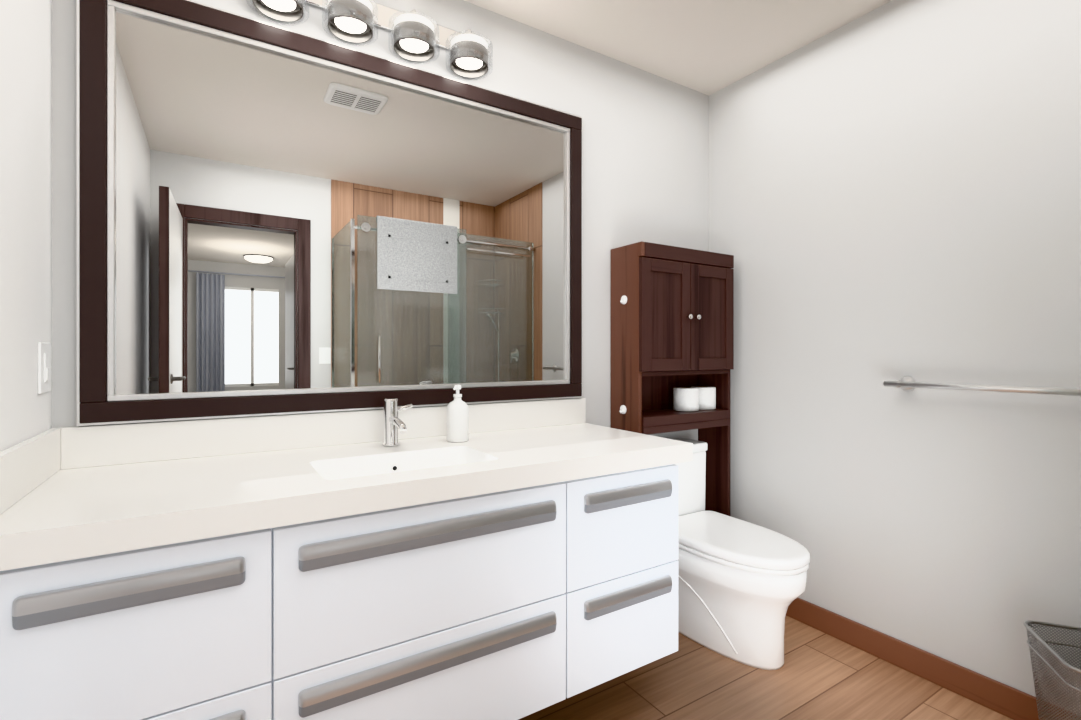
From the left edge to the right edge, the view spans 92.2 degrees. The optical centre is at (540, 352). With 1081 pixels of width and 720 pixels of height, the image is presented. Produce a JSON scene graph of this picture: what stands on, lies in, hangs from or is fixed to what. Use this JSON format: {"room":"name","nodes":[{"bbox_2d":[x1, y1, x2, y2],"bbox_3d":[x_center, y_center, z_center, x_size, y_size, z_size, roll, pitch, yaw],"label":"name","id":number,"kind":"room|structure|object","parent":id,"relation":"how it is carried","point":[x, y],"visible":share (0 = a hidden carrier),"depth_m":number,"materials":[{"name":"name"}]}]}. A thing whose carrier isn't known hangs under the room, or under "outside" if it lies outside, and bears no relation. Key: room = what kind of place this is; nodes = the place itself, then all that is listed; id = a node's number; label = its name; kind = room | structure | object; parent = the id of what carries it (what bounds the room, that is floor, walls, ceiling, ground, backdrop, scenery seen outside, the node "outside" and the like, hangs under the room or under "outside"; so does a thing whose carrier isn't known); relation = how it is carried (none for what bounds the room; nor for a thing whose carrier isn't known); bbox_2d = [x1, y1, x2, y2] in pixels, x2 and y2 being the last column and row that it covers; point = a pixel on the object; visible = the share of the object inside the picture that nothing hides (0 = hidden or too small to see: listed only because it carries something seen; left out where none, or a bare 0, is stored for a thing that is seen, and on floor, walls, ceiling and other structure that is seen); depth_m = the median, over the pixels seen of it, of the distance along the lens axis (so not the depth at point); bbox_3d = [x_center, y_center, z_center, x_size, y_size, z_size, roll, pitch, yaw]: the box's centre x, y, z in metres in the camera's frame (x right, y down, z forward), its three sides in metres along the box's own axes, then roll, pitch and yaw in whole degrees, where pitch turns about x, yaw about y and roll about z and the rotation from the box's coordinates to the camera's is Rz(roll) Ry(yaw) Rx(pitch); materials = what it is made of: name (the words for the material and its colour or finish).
{"room":"bathroom","nodes":[
{"label":"bathroom","id":0,"kind":"room"},
{"bbox_2d":[0,0,51,451],"bbox_3d":[-0.648,-0.080,0.281,0.100,2.440,2.387,0,0,-32],"label":"wall","id":1,"kind":"structure","parent":0,"point":[25,183],"depth_m":1.13,"materials":[{"name":"white paint"}]},
{"bbox_2d":[0,427,63,513],"bbox_3d":[-1.070,0.241,1.070,0.018,0.106,0.596,0,0,-32],"label":"backsplash","id":2,"kind":"structure","parent":1,"relation":"attached to","point":[26,464],"depth_m":1.09,"materials":[{"name":"white stone"}]},
{"bbox_2d":[38,342,50,393],"bbox_3d":[-1.190,0.035,1.251,0.010,0.120,0.090,0,0,-32],"label":"light switch","id":3,"kind":"object","parent":1,"relation":"attached to","point":[44,367],"visible":1,"depth_m":1.24,"materials":[{"name":"white plastic"}]},
{"bbox_2d":[64,398,585,469],"bbox_3d":[-0.515,0.241,1.759,1.654,0.106,0.018,0,0,-32],"label":"backsplash","id":4,"kind":"structure","parent":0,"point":[94,445],"depth_m":1.57,"materials":[{"name":"white stone"}]},
{"bbox_2d":[0,458,687,719],"bbox_3d":[-0.386,0.747,1.503,1.636,0.787,0.588,0,0,-32],"label":"bathroom vanity","id":5,"kind":"object","parent":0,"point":[516,560],"depth_m":1.17,"materials":[{"name":"white paint"}]},
{"bbox_2d":[0,422,692,561],"bbox_3d":[-0.369,0.324,1.509,1.672,0.058,0.596,0,0,-32],"label":"countertop","id":6,"kind":"structure","parent":5,"relation":"on","point":[79,507],"depth_m":1.19,"materials":[{"name":"white stone"}]},
{"bbox_2d":[383,398,412,446],"bbox_3d":[-0.430,0.220,1.625,0.094,0.149,0.162,0,0,-32],"label":"faucet","id":7,"kind":"object","parent":6,"relation":"on","point":[393,423],"visible":1,"depth_m":1.64,"materials":[{"name":"silver metal"}]},
{"bbox_2d":[304,442,499,477],"bbox_3d":[-0.370,0.349,1.429,0.460,0.110,0.255,0,0,-32],"label":"sink","id":8,"kind":"object","parent":6,"relation":"in","point":[384,461],"depth_m":1.53,"materials":[{"name":"white ceramic"}]},
{"bbox_2d":[447,385,468,441],"bbox_3d":[-0.278,0.201,1.743,0.073,0.187,0.073,0,0,-32],"label":"soap dispenser","id":9,"kind":"object","parent":6,"relation":"on","point":[457,419],"visible":0.98,"depth_m":1.72,"materials":[{"name":"white plastic"}]},
{"bbox_2d":[52,0,708,439],"bbox_3d":[-0.211,-0.080,2.001,2.666,2.440,0.134,0,0,-32],"label":"wall","id":10,"kind":"structure","parent":0,"point":[274,220],"depth_m":1.67,"materials":[{"name":"white paint"}]},
{"bbox_2d":[247,0,492,79],"bbox_3d":[-0.507,-1.083,1.670,0.801,0.173,0.176,0,0,-32],"label":"wall lamp","id":11,"kind":"object","parent":10,"relation":"attached to","point":[417,37],"visible":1,"depth_m":1.67,"materials":[{"name":"silver metal"}]},
{"bbox_2d":[464,0,891,95],"bbox_3d":[0.440,-1.325,0.962,2.666,0.050,2.587,0,0,-32],"label":"ceiling","id":12,"kind":"structure","parent":0,"point":[708,47],"depth_m":2.08,"materials":[{"name":"white paint"}]},
{"bbox_2d":[519,615,1012,719],"bbox_3d":[0.440,1.165,0.962,2.666,0.050,2.587,0,0,-32],"label":"floor","id":13,"kind":"structure","parent":0,"point":[818,675],"depth_m":1.75,"materials":[{"name":"brown wood"}]},
{"bbox_2d":[611,241,733,515],"bbox_3d":[0.602,0.343,2.335,0.602,1.595,0.225,0,0,-32],"label":"cabinet","id":14,"kind":"object","parent":13,"relation":"on","point":[672,317],"visible":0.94,"depth_m":2.26,"materials":[{"name":"brown wood"}]},
{"bbox_2d":[673,387,698,410],"bbox_3d":[0.672,0.212,2.405,0.115,0.103,0.115,0,0,-32],"label":"toilet roll","id":15,"kind":"object","parent":14,"relation":"in","point":[685,398],"visible":0.98,"depth_m":2.36,"materials":[{"name":"paper"}]},
{"bbox_2d":[691,386,715,409],"bbox_3d":[0.773,0.212,2.473,0.115,0.103,0.115,0,0,-32],"label":"toilet roll","id":16,"kind":"object","parent":14,"relation":"in","point":[707,397],"visible":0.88,"depth_m":2.42,"materials":[{"name":"paper"}]},
{"bbox_2d":[673,438,809,669],"bbox_3d":[0.721,0.772,2.107,0.380,0.736,0.716,0,0,-32],"label":"toilet","id":17,"kind":"object","parent":13,"relation":"on","point":[742,586],"visible":0.6,"depth_m":1.93,"materials":[{"name":"white ceramic"}]},
{"bbox_2d":[1024,620,1080,719],"bbox_3d":[1.437,0.947,1.313,0.265,0.384,0.265,0,0,22],"label":"wastebasket","id":18,"kind":"object","parent":13,"relation":"on","point":[1063,678],"visible":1,"depth_m":1.42,"materials":[{"name":"silver metal"}]},
{"bbox_2d":[709,0,1080,713],"bbox_3d":[1.527,-0.080,1.643,0.100,2.440,2.387,0,0,-32],"label":"wall","id":19,"kind":"structure","parent":0,"point":[893,190],"depth_m":1.84,"materials":[{"name":"grey paint"}]},
{"bbox_2d":[786,597,1079,719],"bbox_3d":[1.275,1.093,1.937,0.014,0.095,1.620,0,0,-32],"label":"baseboard","id":20,"kind":"structure","parent":19,"relation":"attached to","point":[1000,697],"depth_m":1.82,"materials":[{"name":"brown wood"}]},
{"bbox_2d":[883,376,1080,395],"bbox_3d":[1.431,0.110,1.625,0.080,0.052,0.625,0,0,-32],"label":"towel rail","id":21,"kind":"object","parent":19,"relation":"attached to","point":[907,383],"visible":1,"depth_m":1.63,"materials":[{"name":"silver metal"}]}
]}

